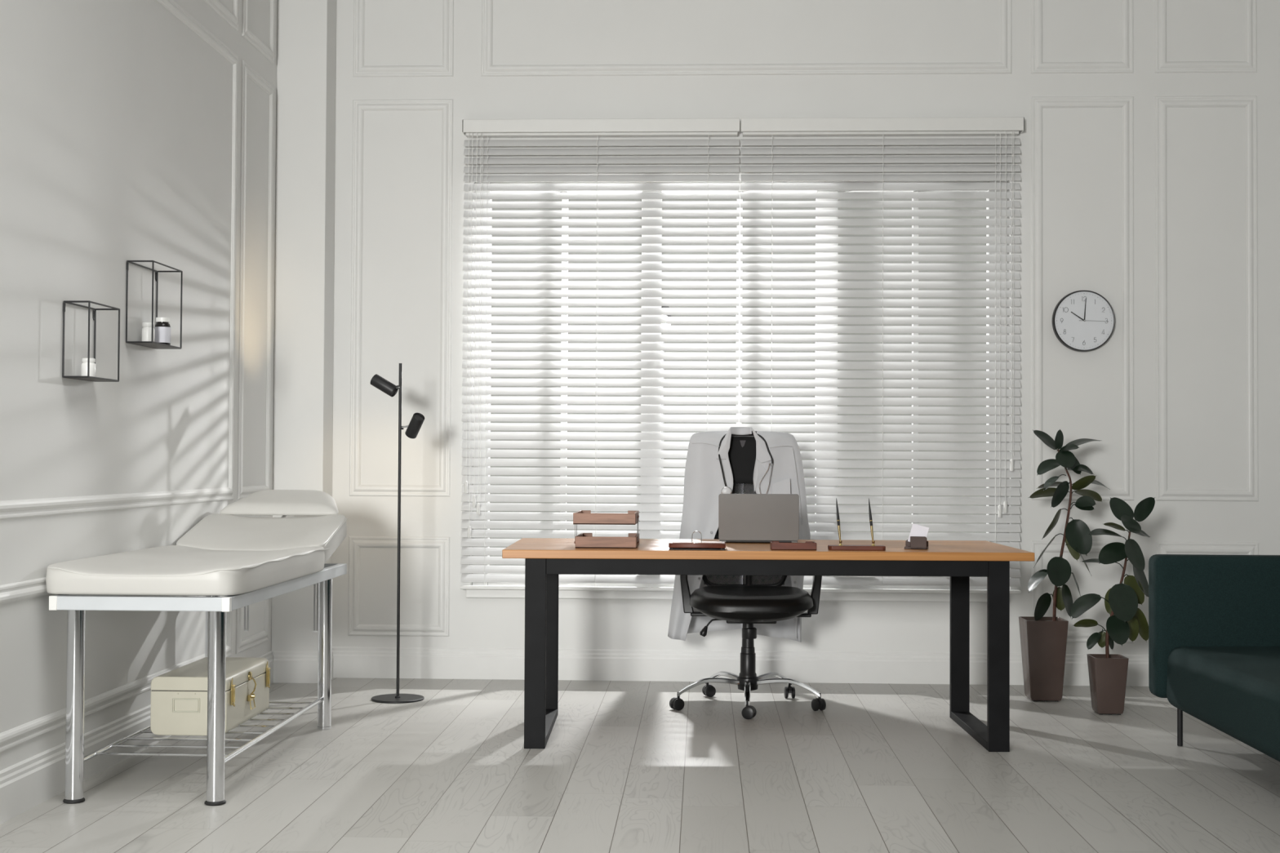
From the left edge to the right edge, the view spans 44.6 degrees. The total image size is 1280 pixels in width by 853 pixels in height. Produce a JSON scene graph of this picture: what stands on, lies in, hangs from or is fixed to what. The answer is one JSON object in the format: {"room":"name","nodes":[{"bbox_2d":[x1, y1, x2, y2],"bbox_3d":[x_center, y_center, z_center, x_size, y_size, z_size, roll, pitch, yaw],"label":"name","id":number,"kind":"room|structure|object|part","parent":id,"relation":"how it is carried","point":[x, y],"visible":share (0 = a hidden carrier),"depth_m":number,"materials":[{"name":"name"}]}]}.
{"room":"examination room","nodes":[
{"label":"examination room","id":0,"kind":"room"},
{"bbox_2d":[0,0,277,770],"bbox_3d":[-2.065,-0.997,2.051,0.100,4.250,11.600,0,-1,2],"label":"wall","id":1,"kind":"structure","parent":0,"point":[116,116],"depth_m":5.60,"materials":[{"name":"white paint"}]},
{"bbox_2d":[62,300,119,382],"bbox_3d":[-1.843,-0.283,5.247,0.091,0.253,0.269,0,-1,2],"label":"wire shelf","id":2,"kind":"object","parent":1,"relation":"attached to","point":[87,378],"visible":1,"depth_m":5.19,"materials":[{"name":"black metal"}]},
{"bbox_2d":[80,358,96,377],"bbox_3d":[-1.848,-0.195,5.229,0.047,0.066,0.047,0,-1,2],"label":"pill bottle","id":3,"kind":"object","parent":2,"relation":"on","point":[84,365],"visible":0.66,"depth_m":5.21,"materials":[{"name":"white plastic"}]},
{"bbox_3d":[-1.843,-0.160,5.245,0.084,0.004,0.263,0,-1,2],"label":"shelf plate","id":4,"kind":"part","parent":2,"relation":"part of","materials":[{"name":"black metal"}]},
{"bbox_2d":[0,577,232,752],"bbox_3d":[-1.872,0.745,5.587,0.013,0.500,2.754,0,-1,2],"label":"trim","id":5,"kind":"structure","parent":1,"relation":"attached to","point":[10,593],"depth_m":5.02,"materials":[{"name":"white paint"}]},
{"bbox_2d":[0,0,238,519],"bbox_3d":[-1.865,-0.699,5.618,0.013,1.998,2.754,0,-1,2],"label":"trim","id":6,"kind":"structure","parent":1,"relation":"attached to","point":[19,508],"depth_m":6.35,"materials":[{"name":"white paint"}]},
{"bbox_2d":[0,651,273,824],"bbox_3d":[-2.020,1.049,1.909,0.018,0.152,11.405,0,-1,2],"label":"baseboard","id":7,"kind":"structure","parent":1,"relation":"attached to","point":[25,784],"depth_m":5.05,"materials":[{"name":"white paint"}]},
{"bbox_2d":[125,260,182,349],"bbox_3d":[-1.813,-0.451,5.832,0.102,0.301,0.318,0,-1,2],"label":"wire shelf","id":8,"kind":"object","parent":1,"relation":"attached to","point":[151,344],"visible":1,"depth_m":5.77,"materials":[{"name":"black metal"}]},
{"bbox_2d":[142,322,155,342],"bbox_3d":[-1.826,-0.346,5.797,0.047,0.079,0.047,0,-1,2],"label":"pill bottle","id":9,"kind":"object","parent":8,"relation":"on","point":[147,326],"visible":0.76,"depth_m":5.78,"materials":[{"name":"white plastic"}]},
{"bbox_3d":[-1.813,-0.303,5.829,0.095,0.004,0.312,0,-1,2],"label":"shelf plate","id":10,"kind":"part","parent":8,"relation":"part of","materials":[{"name":"metal"}]},
{"bbox_2d":[154,317,170,345],"bbox_3d":[-1.800,-0.357,5.886,0.060,0.106,0.060,0,-1,2],"label":"medicine bottle","id":11,"kind":"object","parent":8,"relation":"on","point":[162,328],"visible":0.88,"depth_m":5.86,"materials":[{"name":"white plastic"}]},
{"bbox_2d":[203,0,239,31],"bbox_3d":[-1.857,-2.326,5.652,0.013,1.040,2.754,0,-1,2],"label":"trim","id":12,"kind":"structure","parent":1,"relation":"attached to","point":[232,19],"depth_m":6.85,"materials":[{"name":"white paint"}]},
{"bbox_2d":[235,599,268,653],"bbox_3d":[-1.804,0.781,7.292,0.013,0.500,0.510,0,-1,2],"label":"trim","id":13,"kind":"structure","parent":1,"relation":"attached to","point":[242,645],"depth_m":7.22,"materials":[{"name":"white paint"}]},
{"bbox_2d":[237,59,274,499],"bbox_3d":[-1.797,-0.663,7.322,0.013,1.998,0.510,0,-1,2],"label":"trim","id":14,"kind":"structure","parent":1,"relation":"attached to","point":[246,70],"depth_m":7.12,"materials":[{"name":"white paint"}]},
{"bbox_2d":[241,0,275,63],"bbox_3d":[-1.789,-2.290,7.356,0.013,1.040,0.510,0,-1,2],"label":"trim","id":15,"kind":"structure","parent":1,"relation":"attached to","point":[268,53],"depth_m":7.37,"materials":[{"name":"white paint"}]},
{"bbox_2d":[0,677,1279,852],"bbox_3d":[0.600,1.190,1.968,5.450,0.100,11.940,0,-1,2],"label":"floor","id":16,"kind":"structure","parent":0,"point":[883,768],"depth_m":5.34,"materials":[{"name":"grey wood"}]},
{"bbox_2d":[45,489,347,805],"bbox_3d":[-1.543,0.733,5.865,0.644,0.955,1.952,0,-1,2],"label":"examination table","id":17,"kind":"object","parent":16,"relation":"on","point":[247,561],"visible":0.99,"depth_m":5.14,"materials":[{"name":"white leather"}]},
{"bbox_3d":[-1.793,0.880,4.956,0.055,0.601,0.055,0,-1,2],"label":"leg","id":18,"kind":"part","parent":17,"relation":"part of","materials":[{"name":"silver metal"}]},
{"bbox_3d":[-1.556,1.068,5.080,0.440,0.008,0.008,0,-1,2],"label":"rack rod","id":19,"kind":"part","parent":17,"relation":"part of","materials":[{"name":"silver metal"}]},
{"bbox_3d":[-1.550,1.071,5.217,0.440,0.008,0.008,0,-1,2],"label":"rack rod","id":20,"kind":"part","parent":17,"relation":"part of","materials":[{"name":"silver metal"}]},
{"bbox_2d":[45,545,324,595],"bbox_3d":[-1.556,0.498,5.513,0.645,0.099,1.237,0,-1,2],"label":"seat cushion","id":21,"kind":"object","parent":17,"relation":"on","point":[168,570],"depth_m":5.04,"materials":[{"name":"white leather"}]},
{"bbox_3d":[-1.544,1.074,5.353,0.440,0.008,0.008,0,-1,2],"label":"rack rod","id":22,"kind":"part","parent":17,"relation":"part of","materials":[{"name":"silver metal"}]},
{"bbox_3d":[-1.540,0.575,5.708,0.574,0.044,1.615,0,-1,2],"label":"frame","id":23,"kind":"part","parent":17,"relation":"part of","materials":[{"name":"white paint"}]},
{"bbox_3d":[-1.539,1.077,5.489,0.440,0.008,0.008,0,-1,2],"label":"rack rod","id":24,"kind":"part","parent":17,"relation":"part of","materials":[{"name":"silver metal"}]},
{"bbox_3d":[-1.532,1.082,5.630,0.470,0.019,1.340,0,-1,2],"label":"rack rail","id":25,"kind":"part","parent":17,"relation":"part of","materials":[{"name":"silver metal"}]},
{"bbox_2d":[150,657,271,735],"bbox_3d":[-1.539,0.973,5.659,0.287,0.202,0.540,0,-1,2],"label":"storage box","id":26,"kind":"object","parent":17,"relation":"on","point":[179,696],"visible":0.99,"depth_m":5.40,"materials":[{"name":"beige leather"}]},
{"bbox_3d":[-1.549,0.895,5.662,0.266,0.048,0.537,0,-1,2],"label":"lid","id":27,"kind":"part","parent":26,"relation":"part of","materials":[{"name":"beige cardboard"}]},
{"bbox_3d":[-1.735,0.909,6.327,0.055,0.601,0.055,0,-1,2],"label":"leg","id":28,"kind":"part","parent":17,"relation":"part of","materials":[{"name":"silver metal"}]},
{"bbox_3d":[-1.340,0.882,4.937,0.055,0.601,0.055,0,-1,2],"label":"leg","id":29,"kind":"part","parent":17,"relation":"part of","materials":[{"name":"silver metal"}]},
{"bbox_3d":[-1.555,0.693,6.169,0.019,0.232,0.008,0,-1,2],"label":"ratchet rod","id":30,"kind":"part","parent":17,"relation":"part of","materials":[{"name":"metal"}]},
{"bbox_3d":[-1.534,1.079,5.626,0.440,0.008,0.008,0,-1,2],"label":"rack rod","id":31,"kind":"part","parent":17,"relation":"part of","materials":[{"name":"silver metal"}]},
{"bbox_2d":[176,513,346,563],"bbox_3d":[-1.537,0.461,6.377,0.605,0.201,0.482,0,-1,2],"label":"cushion","id":32,"kind":"object","parent":17,"relation":"on","point":[216,531],"depth_m":6.33,"materials":[{"name":"white leather"}]},
{"bbox_3d":[-1.528,1.082,5.762,0.440,0.008,0.008,0,-1,2],"label":"rack rod","id":33,"kind":"part","parent":17,"relation":"part of","materials":[{"name":"silver metal"}]},
{"bbox_3d":[-1.522,1.085,5.899,0.440,0.008,0.008,0,-1,2],"label":"rack rod","id":34,"kind":"part","parent":17,"relation":"part of","materials":[{"name":"silver metal"}]},
{"bbox_2d":[219,489,338,515],"bbox_3d":[-1.522,0.326,6.714,0.505,0.104,0.270,0,-1,2],"label":"cushion","id":35,"kind":"object","parent":17,"relation":"on","point":[267,502],"depth_m":6.60,"materials":[{"name":"white leather"}]},
{"bbox_3d":[-1.517,1.088,6.035,0.440,0.008,0.008,0,-1,2],"label":"rack rod","id":36,"kind":"part","parent":17,"relation":"part of","materials":[{"name":"silver metal"}]},
{"bbox_3d":[-1.512,1.091,6.171,0.440,0.008,0.008,0,-1,2],"label":"rack rod","id":37,"kind":"part","parent":17,"relation":"part of","materials":[{"name":"silver metal"}]},
{"bbox_3d":[-1.278,0.694,6.158,0.019,0.232,0.008,0,-1,2],"label":"ratchet rod","id":38,"kind":"part","parent":17,"relation":"part of","materials":[{"name":"metal"}]},
{"bbox_3d":[-1.274,0.911,6.309,0.055,0.601,0.055,0,-1,2],"label":"leg","id":39,"kind":"part","parent":17,"relation":"part of","materials":[{"name":"silver metal"}]},
{"bbox_2d":[271,0,336,656],"bbox_3d":[-1.661,-0.876,7.741,0.248,4.250,0.195,0,-1,2],"label":"wall pier","id":40,"kind":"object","parent":16,"relation":"on","point":[306,39],"visible":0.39,"depth_m":7.65,"materials":[{"name":"white paint"}]},
{"bbox_2d":[273,650,333,683],"bbox_3d":[-1.654,1.172,7.679,0.248,0.152,0.195,0,-1,2],"label":"baseboard","id":41,"kind":"object","parent":40,"relation":"attached to","point":[289,667],"visible":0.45,"depth_m":7.58,"materials":[{"name":"white paint"}]},
{"bbox_2d":[370,363,424,703],"bbox_3d":[-1.103,0.475,7.097,0.253,1.527,0.238,0,-1,2],"label":"floor lamp","id":42,"kind":"object","parent":16,"relation":"on","point":[377,381],"visible":1,"depth_m":7.08,"materials":[{"name":"black metal"}]},
{"bbox_2d":[669,434,826,719],"bbox_3d":[0.479,0.635,6.929,0.689,1.216,0.693,0,-1,2],"label":"office chair","id":43,"kind":"object","parent":16,"relation":"on","point":[748,604],"visible":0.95,"depth_m":6.90,"materials":[{"name":"black leather"}]},
{"bbox_3d":[0.277,0.896,6.821,0.032,0.049,0.032,-1,-1,33],"label":"lever knob","id":44,"kind":"part","parent":43,"relation":"part of","materials":[{"name":"black plastic"}]},
{"bbox_3d":[0.303,1.145,6.872,0.291,0.074,0.034,1,-1,-18],"label":"arm","id":45,"kind":"part","parent":43,"relation":"part of","materials":[{"name":"silver metal"}]},
{"bbox_3d":[0.363,0.862,6.856,0.167,0.039,0.009,1,-1,-23],"label":"lever","id":46,"kind":"part","parent":43,"relation":"part of","materials":[{"name":"black plastic"}]},
{"bbox_3d":[0.384,1.150,7.090,0.034,0.074,0.291,1,-1,-31],"label":"arm","id":47,"kind":"part","parent":43,"relation":"part of","materials":[{"name":"silver metal"}]},
{"bbox_2d":[667,426,810,642],"bbox_3d":[0.460,0.500,7.250,0.659,0.995,0.179,0,-1,2],"label":"lab coat","id":48,"kind":"object","parent":43,"relation":"hanging from","point":[704,482],"visible":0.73,"depth_m":7.20,"materials":[{"name":"white fabric"}]},
{"bbox_2d":[718,432,773,493],"bbox_3d":[0.486,0.179,7.203,0.253,0.313,0.105,0,-1,2],"label":"stethoscope","id":49,"kind":"object","parent":48,"relation":"hanging from","point":[726,490],"visible":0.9,"depth_m":7.16,"materials":[{"name":"black rubber"}]},
{"bbox_3d":[0.484,0.497,7.240,0.419,0.475,0.026,0,-1,2],"label":"panel","id":50,"kind":"part","parent":43,"relation":"part of","materials":[{"name":"black"}]},
{"bbox_3d":[0.484,0.395,7.249,0.448,0.722,0.063,0,-1,2],"label":"backrest frame","id":51,"kind":"part","parent":43,"relation":"part of","materials":[{"name":"black plastic"}]},
{"bbox_3d":[0.465,1.143,6.746,0.034,0.074,0.291,0,-1,4],"label":"arm","id":52,"kind":"part","parent":43,"relation":"part of","materials":[{"name":"silver metal"}]},
{"bbox_3d":[0.492,0.785,6.918,0.544,0.128,0.490,0,-1,2],"label":"seat","id":53,"kind":"part","parent":43,"relation":"part of","materials":[{"name":"black leather"}]},
{"bbox_3d":[0.597,1.150,7.073,0.034,0.074,0.291,-1,-2,40],"label":"arm","id":54,"kind":"part","parent":43,"relation":"part of","materials":[{"name":"silver metal"}]},
{"bbox_3d":[0.652,1.146,6.865,0.291,0.074,0.034,0,-1,21],"label":"arm","id":55,"kind":"part","parent":43,"relation":"part of","materials":[{"name":"silver metal"}]},
{"bbox_2d":[502,537,1034,751],"bbox_3d":[0.486,0.855,6.324,2.010,0.750,0.874,0,-1,1],"label":"office desk","id":56,"kind":"object","parent":16,"relation":"on","point":[545,558],"visible":1,"depth_m":5.90,"materials":[{"name":"brown wood"}]},
{"bbox_2d":[573,510,639,548],"bbox_3d":[-0.127,0.406,6.185,0.250,0.136,0.325,0,-1,2],"label":"tray","id":57,"kind":"object","parent":56,"relation":"on","point":[583,540],"visible":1,"depth_m":6.03,"materials":[{"name":"brown wood"}]},
{"bbox_2d":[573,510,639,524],"bbox_3d":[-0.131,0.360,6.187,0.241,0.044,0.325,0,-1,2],"label":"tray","id":58,"kind":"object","parent":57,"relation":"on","point":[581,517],"depth_m":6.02,"materials":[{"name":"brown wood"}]},
{"bbox_2d":[668,530,725,550],"bbox_3d":[0.221,0.437,6.020,0.218,0.072,0.147,0,-1,2],"label":"stand","id":59,"kind":"object","parent":56,"relation":"on","point":[673,545],"visible":1,"depth_m":5.95,"materials":[{"name":"red wood"}]},
{"bbox_3d":[0.220,0.471,6.019,0.214,0.003,0.147,0,-1,2],"label":"plate","id":60,"kind":"part","parent":59,"relation":"part of","materials":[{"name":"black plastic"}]},
{"bbox_2d":[718,493,799,542],"bbox_3d":[0.495,0.381,6.536,0.330,0.203,0.236,0,-1,3],"label":"laptop","id":61,"kind":"object","parent":56,"relation":"on","point":[742,517],"visible":0.99,"depth_m":6.43,"materials":[{"name":"metal"}]},
{"bbox_2d":[769,541,816,550],"bbox_3d":[0.592,0.460,6.029,0.173,0.028,0.118,0,-1,2],"label":"tray","id":62,"kind":"object","parent":56,"relation":"on","point":[774,545],"visible":1,"depth_m":5.97,"materials":[{"name":"red wood"}]},
{"bbox_2d":[827,540,885,551],"bbox_3d":[0.833,0.458,6.006,0.216,0.035,0.080,0,-1,2],"label":"stand","id":63,"kind":"object","parent":56,"relation":"on","point":[873,547],"visible":1,"depth_m":5.97,"materials":[{"name":"red wood"}]},
{"bbox_2d":[835,497,840,541],"bbox_3d":[0.764,0.361,6.007,0.024,0.171,0.011,1,-1,-36],"label":"pen","id":64,"kind":"object","parent":63,"relation":"in","point":[837,513],"visible":1,"depth_m":6.00,"materials":[{"name":"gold metal"}]},
{"bbox_2d":[868,497,873,541],"bbox_3d":[0.889,0.361,6.002,0.025,0.171,0.011,1,-1,-36],"label":"pen","id":65,"kind":"object","parent":63,"relation":"in","point":[869,508],"visible":1,"depth_m":6.00,"materials":[{"name":"gold metal"}]},
{"bbox_2d":[904,536,928,549],"bbox_3d":[1.079,0.453,6.094,0.087,0.050,0.061,0,-1,16],"label":"card holder","id":66,"kind":"object","parent":56,"relation":"on","point":[916,542],"visible":1,"depth_m":6.06,"materials":[{"name":"brown wood"}]},
{"bbox_2d":[907,523,928,542],"bbox_3d":[1.088,0.422,6.096,0.081,0.085,0.024,0,-1,20],"label":"cards","id":67,"kind":"object","parent":66,"relation":"in","point":[916,530],"visible":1,"depth_m":6.10,"materials":[{"name":"white paper"}]},
{"bbox_2d":[1018,428,1110,702],"bbox_3d":[1.968,0.633,7.164,0.416,1.245,0.215,0,-1,2],"label":"rubber plant","id":68,"kind":"object","parent":16,"relation":"on","point":[1043,640],"visible":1,"depth_m":7.14,"materials":[{"name":"green plant"}]},
{"bbox_3d":[1.853,1.066,7.172,0.189,0.365,0.189,0,-1,2],"label":"plant pot","id":69,"kind":"part","parent":68,"relation":"part of","materials":[{"name":"brown ceramic"}]},
{"bbox_3d":[1.943,0.520,7.180,0.089,0.831,0.016,0,-1,2],"label":"stem","id":70,"kind":"part","parent":68,"relation":"part of","materials":[{"name":"plant"}]},
{"bbox_2d":[1071,497,1155,715],"bbox_3d":[2.058,0.777,6.777,0.377,0.941,0.211,0,-1,2],"label":"rubber plant","id":71,"kind":"object","parent":16,"relation":"on","point":[1108,673],"visible":1,"depth_m":6.77,"materials":[{"name":"green plant"}]},
{"bbox_3d":[2.035,1.121,6.794,0.146,0.242,0.146,0,-1,2],"label":"plant pot","id":72,"kind":"part","parent":71,"relation":"part of","materials":[{"name":"brown ceramic"}]},
{"bbox_3d":[2.090,0.728,6.802,0.122,0.647,0.016,0,-1,2],"label":"stem","id":73,"kind":"part","parent":71,"relation":"part of","materials":[{"name":"plant"}]},
{"bbox_2d":[1148,554,1279,761],"bbox_3d":[2.473,0.833,4.675,1.068,0.745,2.925,0,-1,2],"label":"sofa","id":74,"kind":"object","parent":16,"relation":"on","point":[1214,620],"visible":1,"depth_m":6.02,"materials":[{"name":"teal fabric"}]},
{"bbox_3d":[2.082,1.137,6.018,0.021,0.190,0.021,0,-1,2],"label":"leg","id":75,"kind":"part","parent":74,"relation":"part of","materials":[{"name":"black metal"}]},
{"bbox_3d":[2.520,0.780,6.076,1.048,0.554,0.125,0,-1,2],"label":"armrest","id":76,"kind":"part","parent":74,"relation":"part of","materials":[{"name":"teal fabric"}]},
{"bbox_3d":[2.392,0.933,4.681,0.839,0.244,2.695,0,-1,2],"label":"seat","id":77,"kind":"part","parent":74,"relation":"part of","materials":[{"name":"teal fabric"}]},
{"bbox_2d":[331,0,1279,654],"bbox_3d":[0.847,-0.861,7.857,5.450,4.250,0.240,0,-1,2],"label":"wall","id":78,"kind":"structure","parent":0,"point":[1082,391],"depth_m":7.74,"materials":[{"name":"white paint"}]},
{"bbox_2d":[347,536,449,636],"bbox_3d":[-1.202,0.797,7.778,0.508,0.496,0.013,0,-1,2],"label":"trim","id":79,"kind":"structure","parent":78,"relation":"attached to","point":[355,543],"depth_m":7.78,"materials":[{"name":"white paint"}]},
{"bbox_2d":[349,98,453,496],"bbox_3d":[-1.195,-0.647,7.808,0.508,1.992,0.013,0,-1,2],"label":"trim","id":80,"kind":"structure","parent":78,"relation":"attached to","point":[446,105],"depth_m":7.81,"materials":[{"name":"white paint"}]},
{"bbox_2d":[352,0,453,76],"bbox_3d":[-1.187,-2.277,7.843,0.508,1.040,0.013,0,-1,2],"label":"trim","id":81,"kind":"structure","parent":78,"relation":"attached to","point":[446,69],"depth_m":7.83,"materials":[{"name":"white paint"}]},
{"bbox_2d":[465,181,1008,602],"bbox_3d":[0.485,-0.185,7.786,2.685,2.083,0.162,0,-1,2],"label":"window","id":82,"kind":"structure","parent":78,"relation":"in","point":[486,593],"depth_m":7.79,"materials":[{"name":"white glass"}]},
{"bbox_2d":[460,118,739,591],"bbox_3d":[-0.198,-0.356,7.726,1.375,2.328,0.084,0,-1,2],"label":"blind","id":83,"kind":"object","parent":82,"relation":"attached to","point":[599,127],"visible":0.83,"depth_m":7.73,"materials":[{"name":"white plastic"}]},
{"bbox_3d":[-0.853,-0.593,7.726,0.004,1.733,0.004,0,-1,2],"label":"pull cord","id":84,"kind":"part","parent":83,"relation":"part of","materials":[{"name":"white fabric"}]},
{"bbox_3d":[-0.837,-0.482,7.723,0.004,1.953,0.004,0,-1,2],"label":"pull cord","id":85,"kind":"part","parent":83,"relation":"part of","materials":[{"name":"white fabric"}]},
{"bbox_3d":[-0.814,-0.557,7.724,0.004,1.803,0.004,0,-1,2],"label":"pull cord","id":86,"kind":"part","parent":83,"relation":"part of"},
{"bbox_3d":[-0.790,-0.539,7.725,0.014,1.840,0.003,1,-1,-24],"label":"pull cord","id":87,"kind":"part","parent":83,"relation":"part of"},
{"bbox_3d":[-0.761,-0.331,7.755,0.004,2.241,0.038,0,-1,11],"label":"ladder cord","id":88,"kind":"part","parent":83,"relation":"part of","materials":[{"name":"white fabric"}]},
{"bbox_3d":[-0.203,0.800,7.707,1.370,0.016,0.050,0,-1,2],"label":"rail","id":89,"kind":"part","parent":83,"relation":"part of","materials":[{"name":"white plastic"}]},
{"bbox_3d":[-0.214,-0.328,7.733,0.004,2.241,0.038,0,-1,11],"label":"ladder cord","id":90,"kind":"part","parent":83,"relation":"part of","materials":[{"name":"white fabric"}]},
{"bbox_3d":[0.335,-0.326,7.711,0.004,2.241,0.038,0,-1,11],"label":"ladder cord","id":91,"kind":"part","parent":83,"relation":"part of","materials":[{"name":"white fabric"}]},
{"bbox_3d":[0.475,0.834,7.730,2.677,0.044,0.092,0,-1,2],"label":"sill","id":92,"kind":"part","parent":82,"relation":"part of","materials":[{"name":"white paint"}]},
{"bbox_2d":[739,116,1024,594],"bbox_3d":[1.183,-0.350,7.670,1.384,2.328,0.084,0,-1,2],"label":"blind","id":93,"kind":"object","parent":82,"relation":"attached to","point":[807,126],"visible":0.87,"depth_m":7.67,"materials":[{"name":"white plastic"}]},
{"bbox_3d":[0.650,-0.325,7.698,0.004,2.241,0.038,0,-1,11],"label":"ladder cord","id":94,"kind":"part","parent":93,"relation":"part of","materials":[{"name":"white fabric"}]},
{"bbox_3d":[1.194,-0.323,7.676,0.004,2.241,0.038,0,-1,11],"label":"ladder cord","id":95,"kind":"part","parent":93,"relation":"part of","materials":[{"name":"white fabric"}]},
{"bbox_3d":[1.172,0.805,7.652,1.371,0.016,0.050,0,-1,2],"label":"rail","id":96,"kind":"part","parent":93,"relation":"part of","materials":[{"name":"white plastic"}]},
{"bbox_3d":[1.744,-0.320,7.654,0.004,2.241,0.038,0,-1,11],"label":"ladder cord","id":97,"kind":"part","parent":93,"relation":"part of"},
{"bbox_3d":[1.758,-0.531,7.620,0.004,1.835,0.004,0,-1,2],"label":"pull cord","id":98,"kind":"part","parent":93,"relation":"part of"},
{"bbox_3d":[1.785,-0.541,7.619,0.004,1.814,0.004,0,-1,2],"label":"pull cord","id":99,"kind":"part","parent":93,"relation":"part of","materials":[{"name":"white fabric"}]},
{"bbox_3d":[1.821,-0.643,7.622,0.014,1.610,0.003,1,-1,-24],"label":"pull cord","id":100,"kind":"part","parent":93,"relation":"part of","materials":[{"name":"white fabric"}]},
{"bbox_2d":[331,646,1148,686],"bbox_3d":[0.955,1.185,7.680,5.002,0.152,0.018,0,-1,2],"label":"baseboard","id":101,"kind":"structure","parent":78,"relation":"attached to","point":[349,662],"depth_m":7.70,"materials":[{"name":"white paint"}]},
{"bbox_2d":[481,0,1011,76],"bbox_3d":[0.523,-2.270,7.774,2.636,1.040,0.013,0,-1,2],"label":"trim","id":102,"kind":"structure","parent":78,"relation":"attached to","point":[1004,66],"depth_m":7.76,"materials":[{"name":"white paint"}]},
{"bbox_2d":[1031,0,1133,73],"bbox_3d":[2.184,-2.263,7.706,0.500,1.040,0.013,0,-1,2],"label":"trim","id":103,"kind":"structure","parent":78,"relation":"attached to","point":[1126,65],"depth_m":7.69,"materials":[{"name":"white paint"}]},
{"bbox_2d":[1031,96,1133,500],"bbox_3d":[2.176,-0.633,7.672,0.500,1.992,0.013,0,-1,2],"label":"trim","id":104,"kind":"structure","parent":78,"relation":"attached to","point":[1037,103],"depth_m":7.67,"materials":[{"name":"white paint"}]},
{"bbox_2d":[1031,541,1134,643],"bbox_3d":[2.169,0.810,7.642,0.500,0.496,0.013,0,-1,2],"label":"trim","id":105,"kind":"structure","parent":78,"relation":"attached to","point":[1037,547],"depth_m":7.65,"materials":[{"name":"white paint"}]},
{"bbox_2d":[1052,290,1115,351],"bbox_3d":[2.175,-0.518,7.654,0.303,0.303,0.042,0,-1,2],"label":"wall clock","id":106,"kind":"object","parent":78,"relation":"attached to","point":[1083,321],"visible":1,"depth_m":7.64,"materials":[{"name":"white plastic"}]},
{"bbox_2d":[1155,0,1257,72],"bbox_3d":[2.786,-2.261,7.682,0.495,1.040,0.013,0,-1,2],"label":"trim","id":107,"kind":"structure","parent":78,"relation":"attached to","point":[1250,64],"depth_m":7.67,"materials":[{"name":"white paint"}]},
{"bbox_2d":[1155,95,1258,501],"bbox_3d":[2.778,-0.631,7.648,0.495,1.992,0.013,0,-1,2],"label":"trim","id":108,"kind":"structure","parent":78,"relation":"attached to","point":[1250,102],"depth_m":7.65,"materials":[{"name":"white paint"}]},
{"bbox_2d":[1155,542,1258,555],"bbox_3d":[2.771,0.813,7.617,0.495,0.496,0.013,0,-1,2],"label":"trim","id":109,"kind":"structure","parent":78,"relation":"attached to","point":[1162,548],"depth_m":7.62,"materials":[{"name":"white paint"}]},
{"label":"outside","id":110,"kind":"structure","parent":0,"visible":0},
{"bbox_3d":[0.871,1.345,9.311,9.000,0.100,2.760,0,-1,2],"label":"terrace slab","id":111,"kind":"object","parent":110,"visible":0},
{"bbox_2d":[660,306,671,530],"bbox_3d":[0.121,0.291,8.843,0.500,1.980,0.500,0,-1,2],"label":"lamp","id":112,"kind":"object","parent":111,"relation":"on","point":[661,306],"visible":0.04,"depth_m":8.83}
]}

